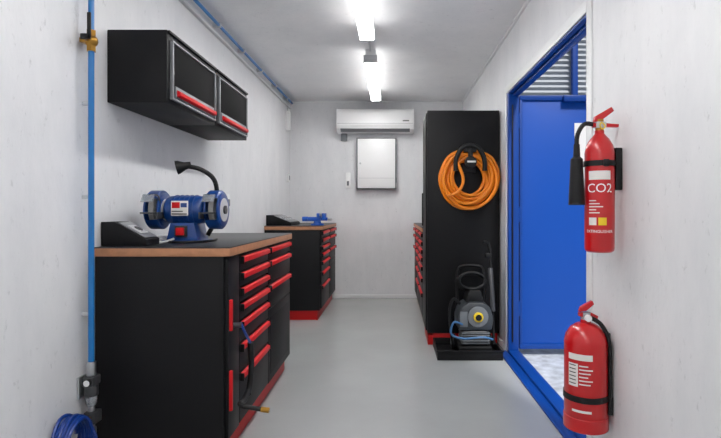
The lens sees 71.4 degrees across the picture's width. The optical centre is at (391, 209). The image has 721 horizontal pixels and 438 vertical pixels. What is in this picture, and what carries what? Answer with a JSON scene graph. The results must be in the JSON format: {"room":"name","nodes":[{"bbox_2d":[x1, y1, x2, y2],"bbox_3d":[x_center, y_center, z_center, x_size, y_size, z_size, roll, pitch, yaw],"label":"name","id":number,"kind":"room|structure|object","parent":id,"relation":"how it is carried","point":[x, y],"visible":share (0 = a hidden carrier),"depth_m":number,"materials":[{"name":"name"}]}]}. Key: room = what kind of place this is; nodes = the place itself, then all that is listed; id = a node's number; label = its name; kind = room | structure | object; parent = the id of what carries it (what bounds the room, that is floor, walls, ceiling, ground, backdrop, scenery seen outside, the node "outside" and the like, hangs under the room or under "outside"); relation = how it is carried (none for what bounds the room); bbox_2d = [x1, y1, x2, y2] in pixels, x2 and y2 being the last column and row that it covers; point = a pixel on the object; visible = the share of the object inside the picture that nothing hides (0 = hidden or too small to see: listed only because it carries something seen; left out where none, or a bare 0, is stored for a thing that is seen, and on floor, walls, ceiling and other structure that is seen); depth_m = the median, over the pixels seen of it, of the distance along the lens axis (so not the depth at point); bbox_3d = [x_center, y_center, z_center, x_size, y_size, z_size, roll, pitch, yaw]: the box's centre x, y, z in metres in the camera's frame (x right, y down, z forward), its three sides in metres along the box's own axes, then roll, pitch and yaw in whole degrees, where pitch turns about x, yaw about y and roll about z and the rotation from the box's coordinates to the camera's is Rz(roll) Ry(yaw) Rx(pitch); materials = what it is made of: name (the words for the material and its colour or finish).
{"room":"workshop","nodes":[
{"label":"workshop","id":0,"kind":"room"},
{"bbox_2d":[0,0,289,437],"bbox_3d":[-1.356,-0.135,2.450,0.060,2.560,8.220,0,0,0],"label":"wall","id":1,"kind":"structure","parent":0,"point":[44,62],"depth_m":2.05,"materials":[{"name":"white paint"}]},
{"bbox_2d":[77,360,101,432],"bbox_3d":[-1.288,0.825,2.123,0.074,0.360,0.074,0,0,0],"label":"filter","id":2,"kind":"object","parent":1,"relation":"attached to","point":[87,383],"visible":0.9,"depth_m":2.11,"materials":[{"name":"silver metal"}]},
{"bbox_2d":[51,413,96,437],"bbox_3d":[-1.266,0.924,1.989,0.095,0.224,0.205,0,0,0],"label":"air hose","id":3,"kind":"object","parent":2,"relation":"attached to","point":[83,426],"visible":1,"depth_m":1.98,"materials":[{"name":"blue"}]},
{"bbox_2d":[107,30,216,124],"bbox_3d":[-1.169,-0.670,2.643,0.313,0.340,0.635,0,0,0],"label":"upper cabinet","id":4,"kind":"object","parent":1,"relation":"attached to","point":[156,75],"visible":1,"depth_m":2.33,"materials":[{"name":"black metal"}]},
{"bbox_2d":[79,0,292,361],"bbox_3d":[-1.286,-0.370,4.244,0.079,2.030,4.352,0,0,0],"label":"pipe","id":5,"kind":"object","parent":1,"relation":"attached to","point":[89,38],"visible":0.96,"depth_m":2.12,"materials":[{"name":"blue metal"}]},
{"bbox_2d":[169,69,248,139],"bbox_3d":[-1.169,-0.670,3.283,0.313,0.340,0.635,0,0,0],"label":"upper cabinet","id":6,"kind":"object","parent":1,"relation":"attached to","point":[231,123],"visible":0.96,"depth_m":3.22,"materials":[{"name":"black metal"}]},
{"bbox_2d":[179,0,290,108],"bbox_3d":[-1.312,-1.315,3.830,0.028,0.030,5.260,0,0,0],"label":"cable conduit","id":7,"kind":"object","parent":1,"relation":"attached to","point":[185,3],"visible":1,"depth_m":3.95,"materials":[{"name":"grey plastic"}]},
{"bbox_2d":[286,106,290,130],"bbox_3d":[-1.301,-1.147,6.260,0.050,0.305,0.080,0,0,0],"label":"junction box","id":8,"kind":"object","parent":1,"relation":"attached to","point":[288,113],"visible":1,"depth_m":6.22,"materials":[{"name":"white plastic"}]},
{"bbox_2d":[198,0,525,100],"bbox_3d":[-0.201,-1.465,2.450,2.370,0.100,8.220,0,0,0],"label":"ceiling","id":9,"kind":"structure","parent":0,"point":[427,50],"depth_m":4.22,"materials":[{"name":"white paint"}]},
{"bbox_2d":[353,0,374,51],"bbox_3d":[-0.190,-1.353,3.325,0.120,0.122,2.110,0,0,0],"label":"ceiling light","id":10,"kind":"object","parent":9,"relation":"attached to","point":[362,8],"depth_m":3.42,"materials":[{"name":"white plastic"}]},
{"bbox_2d":[363,49,380,100],"bbox_3d":[-0.190,-1.353,5.210,0.120,0.122,1.660,0,0,0],"label":"ceiling light","id":11,"kind":"object","parent":9,"relation":"attached to","point":[370,58],"depth_m":4.74,"materials":[{"name":"white plastic"}]},
{"bbox_2d":[290,103,462,293],"bbox_3d":[-0.201,-0.135,6.530,2.250,2.560,0.060,0,0,0],"label":"wall","id":12,"kind":"structure","parent":0,"point":[375,240],"depth_m":6.50,"materials":[{"name":"white paint"}]},
{"bbox_2d":[346,173,349,187],"bbox_3d":[-0.570,-0.385,6.483,0.060,0.200,0.034,0,0,0],"label":"wall switch","id":13,"kind":"object","parent":12,"relation":"attached to","point":[347,174],"visible":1,"depth_m":6.47,"materials":[{"name":"white plastic"}]},
{"bbox_2d":[332,294,416,297],"bbox_3d":[-0.201,1.120,6.494,2.250,0.050,0.012,0,0,0],"label":"baseboard","id":14,"kind":"structure","parent":12,"relation":"attached to","point":[333,295],"depth_m":6.49,"materials":[{"name":"white"}]},
{"bbox_2d":[336,109,413,140],"bbox_3d":[-0.212,-1.089,6.391,0.975,0.388,0.217,0,0,0],"label":"air conditioner","id":15,"kind":"object","parent":12,"relation":"attached to","point":[348,121],"visible":1,"depth_m":6.29,"materials":[{"name":"white plastic"}]},
{"bbox_2d":[356,138,396,189],"bbox_3d":[-0.199,-0.595,6.439,0.513,0.660,0.122,0,0,0],"label":"electrical panel","id":16,"kind":"object","parent":12,"relation":"attached to","point":[375,157],"visible":1,"depth_m":6.39,"materials":[{"name":"white metal"}]},
{"bbox_2d":[292,101,462,102],"bbox_3d":[-0.201,-1.405,6.490,2.250,0.020,0.020,0,0,0],"label":"trim","id":17,"kind":"structure","parent":12,"relation":"attached to","point":[292,101],"depth_m":6.48,"materials":[{"name":"white"}]},
{"bbox_2d":[238,298,562,437],"bbox_3d":[-0.201,1.195,2.450,2.370,0.100,8.220,0,0,0],"label":"floor","id":18,"kind":"structure","parent":0,"point":[367,367],"depth_m":3.21,"materials":[{"name":"grey concrete"}]},
{"bbox_2d":[94,233,291,437],"bbox_3d":[-0.931,0.655,2.894,0.785,0.980,1.412,0,0,0],"label":"workbench","id":19,"kind":"object","parent":18,"relation":"on","point":[191,339],"visible":0.98,"depth_m":2.23,"materials":[{"name":"black metal"}]},
{"bbox_2d":[101,221,158,245],"bbox_3d":[-1.218,0.109,2.335,0.207,0.110,0.130,0,0,0],"label":"console","id":20,"kind":"object","parent":19,"relation":"on","point":[113,233],"visible":1,"depth_m":2.27,"materials":[{"name":"black plastic"}]},
{"bbox_2d":[140,161,228,243],"bbox_3d":[-1.055,-0.044,2.564,0.400,0.417,0.281,0,0,0],"label":"grinder","id":21,"kind":"object","parent":19,"relation":"on","point":[187,216],"visible":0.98,"depth_m":2.51,"materials":[{"name":"blue metal"}]},
{"bbox_2d":[264,223,336,319],"bbox_3d":[-1.018,0.655,5.825,0.611,0.980,1.290,0,0,0],"label":"workbench","id":22,"kind":"object","parent":18,"relation":"on","point":[312,262],"visible":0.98,"depth_m":5.19,"materials":[{"name":"black metal"}]},
{"bbox_2d":[266,215,299,225],"bbox_3d":[-1.191,0.109,5.500,0.262,0.110,0.500,0,0,0],"label":"console","id":23,"kind":"object","parent":22,"relation":"on","point":[271,220],"visible":1,"depth_m":5.25,"materials":[{"name":"black plastic"}]},
{"bbox_2d":[302,213,331,224],"bbox_3d":[-0.804,0.098,5.360,0.311,0.132,0.182,0,0,0],"label":"bench vise","id":24,"kind":"object","parent":22,"relation":"on","point":[317,220],"visible":0.98,"depth_m":5.32,"materials":[{"name":"blue metal"}]},
{"bbox_2d":[413,223,422,316],"bbox_3d":[0.592,0.655,5.585,0.637,0.980,1.770,0,0,0],"label":"workbench","id":25,"kind":"object","parent":18,"relation":"on","point":[418,228],"visible":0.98,"depth_m":5.31,"materials":[{"name":"black"}]},
{"bbox_2d":[422,110,498,344],"bbox_3d":[0.593,0.150,4.460,0.635,1.990,0.440,0,0,0],"label":"tall cabinet","id":26,"kind":"object","parent":18,"relation":"on","point":[453,237],"visible":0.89,"depth_m":4.24,"materials":[{"name":"black metal"}]},
{"bbox_2d":[438,143,499,209],"bbox_3d":[0.651,-0.277,4.170,0.522,0.556,0.138,0,0,0],"label":"air hose","id":27,"kind":"object","parent":26,"relation":"hanging from","point":[469,155],"visible":1,"depth_m":4.16,"materials":[{"name":"orange rubber"}]},
{"bbox_2d":[433,337,503,359],"bbox_3d":[0.595,1.107,4.006,0.516,0.074,0.428,0,0,0],"label":"drip tray","id":28,"kind":"object","parent":18,"relation":"on","point":[443,350],"visible":0.76,"depth_m":3.80,"materials":[{"name":"black plastic"}]},
{"bbox_2d":[448,241,494,349],"bbox_3d":[0.633,0.690,4.003,0.389,0.884,0.312,0,0,0],"label":"washer","id":29,"kind":"object","parent":28,"relation":"on","point":[473,317],"visible":0.98,"depth_m":3.91,"materials":[{"name":"black plastic"}]},
{"bbox_2d":[463,0,720,437],"bbox_3d":[0.954,-0.135,2.450,0.060,2.560,8.220,0,0,0],"label":"wall","id":30,"kind":"structure","parent":0,"point":[657,63],"depth_m":1.75,"materials":[{"name":"white paint"}]},
{"bbox_2d":[462,0,529,101],"bbox_3d":[0.914,-1.405,2.440,0.020,0.020,8.080,0,0,0],"label":"trim","id":31,"kind":"structure","parent":30,"relation":"attached to","point":[524,6],"depth_m":4.17,"materials":[{"name":"white"}]},
{"bbox_2d":[497,335,503,349],"bbox_3d":[0.918,1.120,2.444,0.012,0.050,8.088,0,0,0],"label":"baseboard","id":32,"kind":"structure","parent":30,"relation":"attached to","point":[501,343],"depth_m":4.20,"materials":[{"name":"white"}]},
{"bbox_2d":[503,15,585,437],"bbox_3d":[0.934,0.105,3.200,0.150,2.080,1.680,0,0,0],"label":"door frame","id":33,"kind":"structure","parent":30,"relation":"attached to","point":[546,397],"depth_m":3.90,"materials":[{"name":"blue metal"}]},
{"bbox_2d":[504,0,592,437],"bbox_3d":[0.920,0.075,3.190,0.008,2.140,1.780,0,0,0],"label":"trim","id":34,"kind":"structure","parent":30,"relation":"attached to","point":[586,7],"depth_m":2.52,"materials":[{"name":"white metal"}]},
{"bbox_2d":[519,95,585,348],"bbox_3d":[1.437,0.098,3.994,0.864,2.025,0.092,0,0,0],"label":"door","id":35,"kind":"structure","parent":30,"relation":"in","point":[552,253],"depth_m":4.00,"materials":[{"name":"blue paint"}]},
{"bbox_2d":[563,300,612,434],"bbox_3d":[0.828,0.653,2.130,0.190,0.534,0.184,0,0,0],"label":"fire extinguisher","id":36,"kind":"object","parent":30,"relation":"attached to","point":[587,389],"visible":1,"depth_m":2.06,"materials":[{"name":"red metal"}]},
{"bbox_2d":[568,107,621,252],"bbox_3d":[0.822,-0.122,2.023,0.201,0.584,0.129,0,0,23],"label":"fire extinguisher","id":37,"kind":"object","parent":30,"relation":"attached to","point":[593,187],"visible":1,"depth_m":1.99,"materials":[{"name":"red metal"}]},
{"label":"outside","id":38,"kind":"structure","parent":0,"visible":0},
{"bbox_2d":[519,349,563,399],"bbox_3d":[4.992,1.225,4.000,8.015,0.120,20.000,0,0,0],"label":"ground","id":39,"kind":"structure","parent":38,"point":[549,363],"depth_m":3.79,"materials":[{"name":"white snow"}]},
{"bbox_2d":[519,36,585,95],"bbox_3d":[4.650,-1.145,8.130,6.700,4.620,2.140,0,0,0],"label":"neighbouring building","id":40,"kind":"structure","parent":39,"relation":"on","point":[567,76],"depth_m":7.18,"materials":[{"name":"grey metal"}]}
]}

